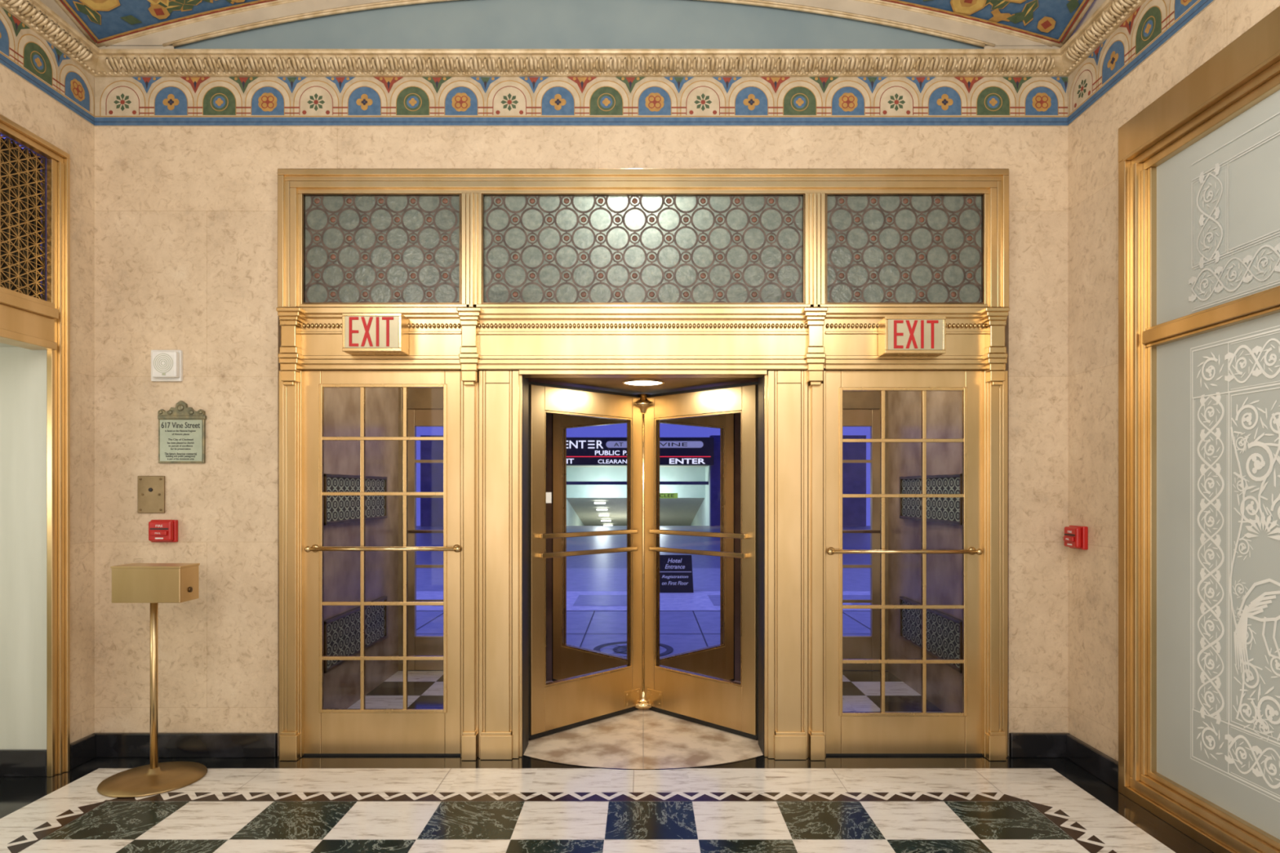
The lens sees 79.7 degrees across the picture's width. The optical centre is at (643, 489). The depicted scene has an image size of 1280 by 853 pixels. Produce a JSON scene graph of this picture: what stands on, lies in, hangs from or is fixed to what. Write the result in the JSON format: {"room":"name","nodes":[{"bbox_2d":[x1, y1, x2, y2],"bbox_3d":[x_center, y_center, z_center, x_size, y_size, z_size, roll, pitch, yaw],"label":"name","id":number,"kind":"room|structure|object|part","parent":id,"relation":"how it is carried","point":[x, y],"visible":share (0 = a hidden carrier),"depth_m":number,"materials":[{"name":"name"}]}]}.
{"room":"building entrance lobby","nodes":[
{"label":"building entrance lobby","id":0,"kind":"room"},
{"bbox_2d":[0,342,17,346],"bbox_3d":[-3.935,-0.830,3.025,1.530,0.180,2.130,0,0,0],"label":"ceiling","id":1,"kind":"structure","parent":0,"point":[2,344],"depth_m":3.94,"materials":[{"name":"beige paint"}]},
{"bbox_2d":[0,63,94,749],"bbox_3d":[-3.875,-1.020,1.160,1.650,5.000,6.200,0,0,0],"label":"wall","id":2,"kind":"structure","parent":0,"point":[21,102],"depth_m":3.97,"materials":[{"name":"stone"}]},
{"bbox_2d":[0,749,46,777],"bbox_3d":[-3.837,1.413,4.020,1.525,0.135,0.140,0,0,0],"label":"baseboard","id":3,"kind":"structure","parent":2,"relation":"attached to","point":[13,762],"depth_m":3.95,"materials":[{"name":"black stone"}]},
{"bbox_2d":[0,114,70,777],"bbox_3d":[-3.090,-0.145,3.103,0.160,3.250,1.887,0,0,0],"label":"door surround","id":4,"kind":"object","parent":2,"relation":"attached to","point":[28,321],"visible":1,"depth_m":3.95,"materials":[{"name":"gold metal"}]},
{"bbox_2d":[0,133,45,300],"bbox_3d":[-3.089,-1.335,3.091,0.012,0.755,1.724,0,0,0],"label":"grille","id":5,"kind":"object","parent":4,"relation":"attached to","point":[33,165],"depth_m":3.82,"materials":[{"name":"gold metal"}]},
{"bbox_2d":[70,734,95,769],"bbox_3d":[-3.035,1.414,4.139,0.030,0.132,0.182,0,0,0],"label":"baseboard","id":6,"kind":"structure","parent":2,"relation":"attached to","point":[82,750],"depth_m":4.13,"materials":[{"name":"black stone"}]},
{"bbox_2d":[324,387,398,708],"bbox_3d":[-2.050,-0.270,5.330,0.100,3.500,1.860,0,0,0],"label":"wall","id":7,"kind":"structure","parent":0,"point":[341,405],"depth_m":5.53,"materials":[{"name":"stone"}]},
{"bbox_2d":[324,660,347,673],"bbox_3d":[-1.985,1.097,4.920,0.030,0.082,0.366,0,0,0],"label":"air vent","id":8,"kind":"object","parent":7,"relation":"in","point":[329,665],"depth_m":4.86,"materials":[{"name":"black metal"}]},
{"bbox_2d":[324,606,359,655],"bbox_3d":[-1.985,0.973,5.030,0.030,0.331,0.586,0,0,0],"label":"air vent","id":9,"kind":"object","parent":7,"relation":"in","point":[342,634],"depth_m":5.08,"materials":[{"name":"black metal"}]},
{"bbox_2d":[324,473,386,524],"bbox_3d":[-1.985,0.060,5.330,0.030,0.320,1.140,0,0,0],"label":"air vent","id":10,"kind":"object","parent":7,"relation":"in","point":[338,509],"visible":0.8,"depth_m":5.21,"materials":[{"name":"black metal"}]},
{"bbox_2d":[364,605,386,650],"bbox_3d":[-1.985,0.981,5.657,0.030,0.315,0.449,0,0,0],"label":"air vent","id":11,"kind":"object","parent":7,"relation":"in","point":[375,616],"depth_m":5.67,"materials":[{"name":"black metal"}]},
{"bbox_2d":[40,0,1105,48],"bbox_3d":[-0.345,-2.825,1.166,5.410,0.890,6.180,0,0,0],"label":"ceiling","id":12,"kind":"structure","parent":0,"point":[107,24],"depth_m":4.26,"materials":[{"name":"blue paint"}]},
{"bbox_2d":[94,126,1067,755],"bbox_3d":[-0.345,-1.020,4.330,5.710,5.000,0.140,0,0,0],"label":"wall","id":13,"kind":"structure","parent":0,"point":[186,217],"depth_m":4.26,"materials":[{"name":"stone"}]},
{"bbox_2d":[137,475,164,513],"bbox_3d":[-2.722,0.027,4.251,0.145,0.203,0.018,0,0,0],"label":"switch plate","id":14,"kind":"object","parent":13,"relation":"attached to","point":[151,489],"visible":1,"depth_m":4.24,"materials":[{"name":"brown metal"}]},
{"bbox_2d":[148,520,177,542],"bbox_3d":[-2.652,0.228,4.223,0.140,0.124,0.073,0,0,0],"label":"fire alarm box","id":15,"kind":"object","parent":13,"relation":"attached to","point":[159,531],"visible":1,"depth_m":4.20,"materials":[{"name":"red plastic"}]},
{"bbox_3d":[-2.652,0.237,4.194,0.090,0.026,0.012,0,0,0],"label":"pull handle","id":16,"kind":"part","parent":15,"relation":"part of","materials":[{"name":"red plastic"}]},
{"bbox_2d":[151,350,182,382],"bbox_3d":[-2.640,-0.687,4.229,0.166,0.173,0.062,0,0,0],"label":"speaker","id":17,"kind":"object","parent":13,"relation":"attached to","point":[166,366],"visible":1,"depth_m":4.20},
{"bbox_2d":[153,353,173,375],"bbox_3d":[-2.630,-0.688,4.199,0.107,0.120,0.002,0,0,0],"label":"speaker grille","id":18,"kind":"object","parent":17,"relation":"attached to","point":[162,362],"depth_m":4.20,"materials":[{"name":"white plastic"}]},
{"bbox_2d":[157,400,206,463],"bbox_3d":[-2.554,-0.321,4.245,0.262,0.347,0.030,0,0,0],"label":"wall plaque","id":19,"kind":"object","parent":13,"relation":"attached to","point":[181,428],"visible":1,"depth_m":4.24,"materials":[{"name":"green metal"}]},
{"bbox_2d":[0,0,1146,76],"bbox_3d":[-0.345,-2.345,1.160,5.410,0.106,6.200,0,0,0],"label":"crown molding","id":20,"kind":"structure","parent":13,"relation":"attached to","point":[1110,15],"depth_m":4.18,"materials":[{"name":"paint"}]},
{"bbox_2d":[91,733,1070,757],"bbox_3d":[-0.345,1.414,4.245,5.410,0.132,0.030,0,0,0],"label":"baseboard","id":21,"kind":"structure","parent":13,"relation":"attached to","point":[107,744],"depth_m":4.23,"materials":[{"name":"black stone"}]},
{"bbox_2d":[0,0,1215,126],"bbox_3d":[-0.327,-2.163,1.210,5.445,0.285,6.100,0,0,0],"label":"frieze","id":22,"kind":"object","parent":13,"relation":"attached to","point":[100,101],"visible":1,"depth_m":4.25,"materials":[{"name":"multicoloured paint"}]},
{"bbox_2d":[275,168,1009,760],"bbox_3d":[0.000,-0.141,4.263,4.060,3.242,0.275,0,0,0],"label":"door surround","id":23,"kind":"object","parent":13,"relation":"attached to","point":[793,346],"visible":0.91,"depth_m":4.21,"materials":[{"name":"gold metal"}]},
{"bbox_2d":[342,313,408,355],"bbox_3d":[-1.450,-0.841,4.158,0.319,0.204,0.143,0,0,0],"label":"exit sign","id":24,"kind":"object","parent":23,"relation":"attached to","point":[362,334],"visible":1,"depth_m":4.09,"materials":[{"name":"gold metal"}]},
{"bbox_3d":[-1.450,-0.843,4.093,0.288,0.171,0.004,0,0,0],"label":"plate","id":25,"kind":"part","parent":24,"relation":"part of","materials":[{"name":"white plastic"}]},
{"bbox_2d":[302,194,461,303],"bbox_3d":[-1.461,-1.342,4.265,0.907,0.639,0.030,0,0,0],"label":"window","id":26,"kind":"structure","parent":23,"relation":"attached to","point":[357,248],"depth_m":4.28,"materials":[{"name":"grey glass"}]},
{"bbox_2d":[303,370,461,755],"bbox_3d":[-1.452,0.408,4.251,0.902,2.143,0.118,0,0,0],"label":"door","id":27,"kind":"structure","parent":23,"relation":"attached to","point":[362,731],"depth_m":4.26,"materials":[{"name":"gold metal"}]},
{"bbox_3d":[0.002,-0.902,4.212,3.810,0.034,0.045,0,0,0],"label":"rope moulding","id":28,"kind":"part","parent":23,"relation":"part of","materials":[{"name":"gold metal"}]},
{"bbox_2d":[481,194,804,303],"bbox_3d":[0.000,-1.342,4.265,1.822,0.639,0.030,0,0,0],"label":"window","id":29,"kind":"structure","parent":23,"relation":"attached to","point":[536,248],"depth_m":4.28,"materials":[{"name":"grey glass"}]},
{"bbox_3d":[0.000,-1.381,4.259,4.015,0.762,0.122,0,0,0],"label":"transom casing","id":30,"kind":"part","parent":23,"relation":"part of","materials":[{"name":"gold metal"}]},
{"bbox_2d":[522,375,764,755],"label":"door","id":31,"kind":"structure","parent":23,"relation":"in","point":[588,686],"depth_m":4.89,"materials":[{"name":"gold metal"}]},
{"bbox_3d":[-0.092,1.380,5.108,0.068,0.100,0.140,0,0,45],"label":"hinge plate","id":32,"kind":"part","parent":31,"relation":"part of","materials":[{"name":"gold metal"}]},
{"bbox_2d":[622,379,664,386],"bbox_3d":[0.000,-0.651,4.660,0.256,0.012,0.256,0,0,0],"label":"ceiling light","id":33,"kind":"object","parent":31,"relation":"attached to","point":[631,382],"visible":1,"depth_m":4.64,"materials":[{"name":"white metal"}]},
{"bbox_2d":[624,381,662,385],"bbox_3d":[0.000,-0.651,4.660,0.232,0.004,0.232,0,0,0],"label":"diffuser","id":34,"kind":"object","parent":33,"relation":"attached to","point":[627,383],"depth_m":4.67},
{"bbox_3d":[0.092,1.380,5.108,0.140,0.100,0.068,0,0,45],"label":"hinge plate","id":35,"kind":"part","parent":31,"relation":"part of","materials":[{"name":"gold metal"}]},
{"bbox_2d":[659,555,693,592],"bbox_3d":[0.458,1.214,11.200,0.526,0.521,0.400,0,0,0],"label":"sign","id":36,"kind":"object","parent":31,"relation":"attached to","point":[676,575],"visible":1,"depth_m":11.08,"materials":[{"name":"black plastic"}]},
{"bbox_2d":[826,370,982,755],"bbox_3d":[1.451,0.408,4.251,0.887,2.143,0.118,0,0,0],"label":"door","id":37,"kind":"structure","parent":23,"relation":"attached to","point":[882,733],"depth_m":4.26,"materials":[{"name":"gold metal"}]},
{"bbox_2d":[825,194,983,303],"bbox_3d":[1.461,-1.342,4.265,0.907,0.639,0.030,0,0,0],"label":"window","id":38,"kind":"structure","parent":23,"relation":"attached to","point":[880,248],"depth_m":4.28,"materials":[{"name":"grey glass"}]},
{"bbox_2d":[877,316,946,357],"bbox_3d":[1.453,-0.827,4.158,0.327,0.197,0.143,0,0,0],"label":"exit sign","id":39,"kind":"object","parent":23,"relation":"attached to","point":[897,336],"visible":1,"depth_m":4.09,"materials":[{"name":"gold metal"}]},
{"bbox_3d":[1.453,-0.829,4.093,0.295,0.164,0.004,0,0,0],"label":"plate","id":40,"kind":"part","parent":39,"relation":"part of","materials":[{"name":"white plastic"}]},
{"bbox_2d":[0,671,1213,852],"bbox_3d":[-1.070,1.529,2.158,7.060,0.102,8.396,0,0,0],"label":"floor","id":41,"kind":"structure","parent":0,"point":[636,781],"depth_m":3.62,"materials":[{"name":"stone"}]},
{"bbox_2d":[97,563,207,798],"bbox_3d":[-2.496,0.930,3.910,0.476,1.095,0.476,0,0,0],"label":"pedestal stand","id":42,"kind":"object","parent":41,"relation":"on","point":[153,584],"visible":1,"depth_m":3.84,"materials":[{"name":"gold metal"}]},
{"bbox_3d":[-2.489,0.388,3.917,0.350,0.011,0.171,0,0,0],"label":"lid","id":43,"kind":"part","parent":42,"relation":"part of","materials":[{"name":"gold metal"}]},
{"bbox_2d":[398,387,888,671],"bbox_3d":[0.000,-0.270,6.160,4.200,3.500,0.400,0,0,0],"label":"wall","id":44,"kind":"structure","parent":0,"point":[417,397],"depth_m":6.26,"materials":[{"name":"gold metal"}]},
{"bbox_2d":[402,408,443,671],"bbox_3d":[-1.485,0.410,6.259,0.970,2.140,0.122,0,0,0],"label":"door","id":45,"kind":"structure","parent":44,"relation":"in","point":[416,645],"depth_m":6.27,"materials":[{"name":"gold metal"}]},
{"bbox_2d":[842,408,879,671],"bbox_3d":[1.485,0.410,6.259,0.970,2.140,0.122,0,0,0],"label":"door","id":46,"kind":"structure","parent":44,"relation":"in","point":[853,646],"depth_m":6.27,"materials":[{"name":"gold metal"}]},
{"bbox_2d":[888,391,962,712],"bbox_3d":[2.050,-0.270,5.330,0.100,3.500,1.860,0,0,0],"label":"wall","id":47,"kind":"structure","parent":0,"point":[944,408],"depth_m":5.39,"materials":[{"name":"stone"}]},
{"bbox_2d":[899,608,921,650],"bbox_3d":[1.985,0.993,5.660,0.030,0.291,0.449,0,0,0],"label":"air vent","id":48,"kind":"object","parent":47,"relation":"in","point":[910,620],"depth_m":5.67,"materials":[{"name":"black metal"}]},
{"bbox_2d":[899,473,962,524],"bbox_3d":[1.985,0.060,5.330,0.030,0.320,1.140,0,0,0],"label":"air vent","id":49,"kind":"object","parent":47,"relation":"in","point":[941,510],"visible":0.84,"depth_m":5.21,"materials":[{"name":"black metal"}]},
{"bbox_2d":[926,608,962,658],"bbox_3d":[1.985,0.973,5.032,0.030,0.331,0.587,0,0,0],"label":"air vent","id":50,"kind":"object","parent":47,"relation":"in","point":[944,636],"depth_m":5.07,"materials":[{"name":"black metal"}]},
{"bbox_2d":[1067,0,1279,761],"bbox_3d":[2.435,-1.020,1.160,0.150,5.000,6.200,0,0,0],"label":"wall","id":51,"kind":"structure","parent":0,"point":[1093,136],"depth_m":3.98,"materials":[{"name":"stone"}]},
{"bbox_2d":[1063,525,1088,550],"bbox_3d":[2.324,0.257,4.135,0.073,0.124,0.140,0,0,0],"label":"fire alarm box","id":52,"kind":"object","parent":51,"relation":"attached to","point":[1075,536],"visible":1,"depth_m":4.08,"materials":[{"name":"red plastic"}]},
{"bbox_3d":[2.294,0.266,4.135,0.012,0.026,0.090,0,0,0],"label":"pull handle","id":53,"kind":"part","parent":52,"relation":"part of","materials":[{"name":"red plastic"}]},
{"bbox_2d":[1066,734,1118,791],"bbox_3d":[2.345,1.414,3.994,0.030,0.132,0.473,0,0,0],"label":"baseboard","id":54,"kind":"structure","parent":51,"relation":"attached to","point":[1099,764],"depth_m":3.98,"materials":[{"name":"black stone"}]},
{"bbox_2d":[1118,5,1279,852],"bbox_3d":[2.388,-0.145,2.507,0.145,3.250,2.495,0,0,0],"label":"window","id":55,"kind":"structure","parent":51,"relation":"in","point":[1199,165],"depth_m":3.27,"materials":[{"name":"white glass"}]},
{"bbox_3d":[2.400,-1.135,2.500,0.001,0.770,2.200,0,0,0],"label":"pane","id":56,"kind":"part","parent":55,"relation":"part of","materials":[{"name":"white glass"}]},
{"bbox_3d":[2.400,0.325,2.500,0.001,2.010,2.200,0,0,0],"label":"pane","id":57,"kind":"part","parent":55,"relation":"part of","materials":[{"name":"white glass"}]},
{"label":"outside","id":58,"kind":"structure","parent":0,"visible":0},
{"bbox_2d":[416,525,870,657],"bbox_3d":[0.000,3.626,35.310,60.000,4.308,57.900,0,0,0],"label":"street","id":59,"kind":"structure","parent":58,"point":[597,584],"depth_m":11.07,"materials":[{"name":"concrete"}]},
{"bbox_2d":[420,435,866,526],"bbox_3d":[0.000,1.640,39.885,18.000,7.680,18.550,0,0,0],"label":"parking garage","id":60,"kind":"structure","parent":59,"relation":"on","point":[597,467],"depth_m":30.96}
]}

